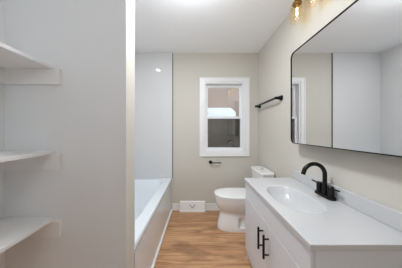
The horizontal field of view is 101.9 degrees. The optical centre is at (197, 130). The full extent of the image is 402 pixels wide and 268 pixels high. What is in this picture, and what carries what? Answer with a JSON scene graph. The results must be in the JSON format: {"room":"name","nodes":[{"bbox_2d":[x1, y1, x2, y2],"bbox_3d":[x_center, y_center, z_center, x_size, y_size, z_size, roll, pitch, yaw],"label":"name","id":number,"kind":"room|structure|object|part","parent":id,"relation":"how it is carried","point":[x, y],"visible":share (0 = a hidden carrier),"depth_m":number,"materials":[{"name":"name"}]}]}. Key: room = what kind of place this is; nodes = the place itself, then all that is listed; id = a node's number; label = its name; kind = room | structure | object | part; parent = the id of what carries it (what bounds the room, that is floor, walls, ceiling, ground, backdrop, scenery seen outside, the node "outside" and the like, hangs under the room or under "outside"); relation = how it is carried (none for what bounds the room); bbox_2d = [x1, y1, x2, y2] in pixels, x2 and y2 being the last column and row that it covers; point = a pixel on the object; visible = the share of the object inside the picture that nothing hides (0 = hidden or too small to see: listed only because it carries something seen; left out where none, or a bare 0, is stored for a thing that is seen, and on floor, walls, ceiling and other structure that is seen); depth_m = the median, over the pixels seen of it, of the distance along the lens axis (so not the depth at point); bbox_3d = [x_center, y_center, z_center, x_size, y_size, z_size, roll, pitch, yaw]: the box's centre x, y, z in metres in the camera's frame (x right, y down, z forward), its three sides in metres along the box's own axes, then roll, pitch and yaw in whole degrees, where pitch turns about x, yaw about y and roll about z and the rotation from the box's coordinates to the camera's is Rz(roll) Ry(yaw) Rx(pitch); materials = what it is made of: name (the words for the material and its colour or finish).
{"room":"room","nodes":[
{"label":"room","id":0,"kind":"room"},
{"bbox_2d":[0,0,4,267],"bbox_3d":[-1.177,0.010,-0.052,0.186,2.440,1.936,0,0,0],"label":"wall","id":1,"kind":"structure","parent":0,"point":[2,2],"depth_m":0.90,"materials":[{"name":"white paint"}]},
{"bbox_2d":[0,42,61,84],"bbox_3d":[-0.924,-0.310,0.158,0.320,0.104,1.516,0,0,0],"label":"closet shelf","id":2,"kind":"object","parent":1,"relation":"attached to","point":[17,67],"visible":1,"depth_m":0.90,"materials":[{"name":"white paint"}]},
{"bbox_2d":[0,217,61,253],"bbox_3d":[-0.924,0.533,0.158,0.320,0.104,1.516,0,0,0],"label":"closet shelf","id":3,"kind":"object","parent":1,"relation":"attached to","point":[13,230],"visible":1,"depth_m":0.85,"materials":[{"name":"white paint"}]},
{"bbox_2d":[0,151,61,170],"bbox_3d":[-0.924,0.162,0.158,0.320,0.104,1.516,0,0,0],"label":"closet shelf","id":4,"kind":"object","parent":1,"relation":"attached to","point":[9,160],"visible":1,"depth_m":0.90,"materials":[{"name":"white paint"}]},
{"bbox_2d":[5,0,133,267],"bbox_3d":[-0.837,0.010,0.973,0.866,2.440,0.114,0,0,0],"label":"wall partition","id":5,"kind":"structure","parent":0,"point":[87,119],"depth_m":0.92,"materials":[{"name":"white paint"}]},
{"bbox_2d":[154,211,251,267],"bbox_3d":[-0.108,1.280,0.815,2.323,0.100,3.670,0,0,0],"label":"floor","id":6,"kind":"structure","parent":0,"point":[191,239],"depth_m":1.75,"materials":[{"name":"brown wood"}]},
{"bbox_2d":[134,178,171,267],"bbox_3d":[-0.771,0.980,1.780,0.754,0.500,1.496,0,0,0],"label":"bathtub","id":7,"kind":"object","parent":6,"relation":"on","point":[153,210],"visible":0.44,"depth_m":1.69,"materials":[{"name":"white ceramic"}]},
{"bbox_2d":[134,0,172,244],"bbox_3d":[-0.769,-0.240,1.780,0.760,1.937,1.499,0,0,0],"label":"tub surround","id":8,"kind":"object","parent":7,"relation":"on","point":[153,72],"visible":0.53,"depth_m":2.52,"materials":[{"name":"white"}]},
{"bbox_3d":[-0.771,-0.240,1.035,0.735,1.937,0.010,0,0,0],"label":"panel","id":9,"kind":"part","parent":8,"relation":"part of","materials":[{"name":"white plastic"}]},
{"bbox_3d":[-0.773,-0.240,2.525,0.751,1.937,0.010,0,0,0],"label":"panel","id":10,"kind":"part","parent":8,"relation":"part of","materials":[{"name":"white"}]},
{"bbox_3d":[-0.393,-0.240,2.523,0.008,1.937,0.014,0,0,0],"label":"edge trim","id":11,"kind":"part","parent":8,"relation":"part of","materials":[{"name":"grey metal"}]},
{"bbox_3d":[-0.406,1.214,1.773,0.023,0.029,1.480,0,0,0],"label":"trim","id":12,"kind":"part","parent":7,"relation":"part of","materials":[{"name":"white paint"}]},
{"bbox_2d":[214,166,274,232],"bbox_3d":[0.566,0.862,2.120,0.704,0.737,0.400,0,0,0],"label":"toilet","id":13,"kind":"object","parent":6,"relation":"on","point":[230,202],"visible":0.57,"depth_m":2.00,"materials":[{"name":"white ceramic"}]},
{"bbox_3d":[0.472,0.827,2.120,0.515,0.018,0.368,0,0,0],"label":"seat","id":14,"kind":"part","parent":13,"relation":"part of","materials":[{"name":"white plastic"}]},
{"bbox_3d":[0.472,0.805,2.120,0.516,0.022,0.372,0,0,0],"label":"lid","id":15,"kind":"part","parent":13,"relation":"part of","materials":[{"name":"white plastic"}]},
{"bbox_3d":[0.509,1.033,2.120,0.582,0.394,0.364,0,0,0],"label":"bowl","id":16,"kind":"part","parent":13,"relation":"part of","materials":[{"name":"white ceramic"}]},
{"bbox_3d":[0.833,0.694,2.120,0.162,0.323,0.384,0,0,0],"label":"tank","id":17,"kind":"part","parent":13,"relation":"part of","materials":[{"name":"white ceramic"}]},
{"bbox_3d":[0.831,0.515,2.120,0.174,0.031,0.400,0,0,0],"label":"tank lid","id":18,"kind":"part","parent":13,"relation":"part of","materials":[{"name":"white ceramic"}]},
{"bbox_2d":[245,182,401,267],"bbox_3d":[0.674,0.856,1.119,0.516,0.748,0.915,0,0,0],"label":"bathroom vanity","id":19,"kind":"object","parent":6,"relation":"on","point":[269,243],"visible":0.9,"depth_m":0.89,"materials":[{"name":"white paint"}]},
{"bbox_3d":[0.467,0.875,1.339,0.018,0.517,0.476,0,0,0],"label":"door","id":20,"kind":"part","parent":19,"relation":"part of","materials":[{"name":"white paint"}]},
{"bbox_3d":[0.437,0.750,1.145,0.041,0.150,0.015,0,0,0],"label":"handle","id":21,"kind":"part","parent":19,"relation":"part of","materials":[{"name":"black metal"}]},
{"bbox_3d":[0.437,0.750,1.054,0.041,0.150,0.015,0,0,0],"label":"handle","id":22,"kind":"part","parent":19,"relation":"part of","materials":[{"name":"black metal"}]},
{"bbox_3d":[0.467,0.547,1.119,0.018,0.127,0.915,0,0,0],"label":"rail panel","id":23,"kind":"part","parent":19,"relation":"part of","materials":[{"name":"white paint"}]},
{"bbox_3d":[0.467,0.875,0.880,0.018,0.517,0.436,0,0,0],"label":"door","id":24,"kind":"part","parent":19,"relation":"part of","materials":[{"name":"white paint"}]},
{"bbox_2d":[244,169,401,250],"bbox_3d":[0.691,0.468,1.119,0.482,0.200,0.935,0,0,0],"label":"countertop","id":25,"kind":"structure","parent":19,"relation":"on","point":[352,222],"depth_m":0.84,"materials":[{"name":"grey stone"}]},
{"bbox_2d":[301,162,339,200],"bbox_3d":[0.856,0.335,1.154,0.209,0.239,0.202,0,0,36],"label":"faucet","id":26,"kind":"object","parent":25,"relation":"on","point":[327,192],"visible":1,"depth_m":1.12,"materials":[{"name":"black metal"}]},
{"bbox_3d":[0.810,0.326,1.136,0.185,0.221,0.038,0,0,0],"label":"spout","id":27,"kind":"part","parent":26,"relation":"part of","materials":[{"name":"black metal"}]},
{"bbox_3d":[0.884,0.403,1.187,0.037,0.068,0.037,0,0,0],"label":"valve handle","id":28,"kind":"part","parent":26,"relation":"part of","materials":[{"name":"black metal"}]},
{"bbox_3d":[0.884,0.446,1.136,0.054,0.018,0.160,0,0,0],"label":"plate","id":29,"kind":"part","parent":26,"relation":"part of","materials":[{"name":"black metal"}]},
{"bbox_3d":[0.884,0.403,1.085,0.037,0.068,0.037,0,0,0],"label":"valve handle","id":30,"kind":"part","parent":26,"relation":"part of","materials":[{"name":"black metal"}]},
{"bbox_2d":[171,53,257,208],"bbox_3d":[-0.108,0.010,2.590,2.323,2.440,0.120,0,0,0],"label":"wall","id":31,"kind":"structure","parent":0,"point":[194,178],"depth_m":2.53,"materials":[{"name":"beige paint"}]},
{"bbox_2d":[172,203,179,210],"bbox_3d":[-0.343,1.176,2.523,0.115,0.108,0.014,0,0,0],"label":"baseboard","id":32,"kind":"structure","parent":31,"relation":"attached to","point":[175,206],"depth_m":2.52,"materials":[{"name":"white paint"}]},
{"bbox_2d":[179,201,204,211],"bbox_3d":[-0.085,1.155,2.498,0.396,0.147,0.061,0,0,0],"label":"air vent","id":33,"kind":"object","parent":31,"relation":"in","point":[185,206],"visible":1,"depth_m":2.49,"materials":[{"name":"white metal"}]},
{"bbox_2d":[205,203,219,210],"bbox_3d":[0.517,1.176,2.523,0.804,0.108,0.014,0,0,0],"label":"baseboard","id":34,"kind":"structure","parent":31,"relation":"attached to","point":[208,206],"depth_m":2.52,"materials":[{"name":"white paint"}]},
{"bbox_2d":[200,77,249,155],"bbox_3d":[0.410,-0.216,2.579,0.770,1.217,0.141,0,0,0],"label":"window","id":35,"kind":"structure","parent":31,"relation":"in","point":[219,135],"depth_m":2.57,"materials":[{"name":"white plastic"}]},
{"bbox_3d":[0.410,-0.467,2.618,0.586,0.543,0.025,0,0,0],"label":"sash","id":36,"kind":"part","parent":35,"relation":"part of","materials":[{"name":"white plastic"}]},
{"bbox_3d":[0.410,0.036,2.587,0.586,0.533,0.025,0,0,0],"label":"sash","id":37,"kind":"part","parent":35,"relation":"part of","materials":[{"name":"white plastic"}]},
{"bbox_2d":[135,0,293,52],"bbox_3d":[-0.108,-1.260,0.815,2.323,0.100,3.670,0,0,0],"label":"ceiling","id":38,"kind":"structure","parent":0,"point":[162,26],"depth_m":1.85,"materials":[{"name":"white paint"}]},
{"bbox_2d":[258,0,401,211],"bbox_3d":[0.993,0.010,0.815,0.120,2.440,3.670,0,0,0],"label":"wall","id":39,"kind":"structure","parent":0,"point":[375,177],"depth_m":1.48,"materials":[{"name":"beige paint"}]},
{"bbox_2d":[255,95,282,107],"bbox_3d":[0.892,-0.368,2.127,0.079,0.060,0.685,0,0,0],"label":"towel bar","id":40,"kind":"object","parent":39,"relation":"attached to","point":[280,98],"visible":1,"depth_m":1.91,"materials":[{"name":"black metal"}]},
{"bbox_3d":[0.892,-0.368,1.815,0.079,0.060,0.060,0,0,0],"label":"mounting post","id":41,"kind":"part","parent":40,"relation":"part of","materials":[{"name":"black metal"}]},
{"bbox_2d":[292,0,301,15],"bbox_3d":[0.856,-1.052,1.090,0.153,0.245,0.682,0,0,0],"label":"vanity light","id":42,"kind":"object","parent":39,"relation":"attached to","point":[296,3],"visible":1,"depth_m":1.37,"materials":[{"name":"gold metal"}]},
{"bbox_2d":[292,0,301,7],"bbox_3d":[0.835,-1.087,1.375,0.072,0.069,0.072,0,0,0],"label":"socket","id":43,"kind":"object","parent":42,"relation":"attached to","point":[296,3],"depth_m":1.36,"materials":[{"name":"gold metal"}]},
{"bbox_2d":[291,0,401,157],"bbox_3d":[0.884,-0.292,0.987,0.096,0.803,0.974,0,0,0],"label":"wall mirror","id":44,"kind":"object","parent":39,"relation":"attached to","point":[346,78],"visible":1,"depth_m":0.88,"materials":[{"name":"black mirror"}]},
{"bbox_2d":[292,169,401,231],"bbox_3d":[0.922,0.411,1.119,0.020,0.086,0.935,0,0,0],"label":"backsplash","id":45,"kind":"structure","parent":39,"relation":"attached to","point":[392,217],"depth_m":0.90,"materials":[{"name":"grey stone"}]},
{"label":"outside","id":46,"kind":"structure","parent":0,"visible":0},
{"bbox_3d":[1.000,1.905,5.825,14.000,0.150,6.350,0,0,0],"label":"ground","id":47,"kind":"structure","parent":46,"visible":0},
{"bbox_2d":[208,88,238,115],"bbox_3d":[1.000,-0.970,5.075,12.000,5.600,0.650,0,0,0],"label":"neighbouring house","id":48,"kind":"structure","parent":47,"relation":"on","point":[221,101],"depth_m":5.18,"materials":[{"name":"beige"}]}
]}

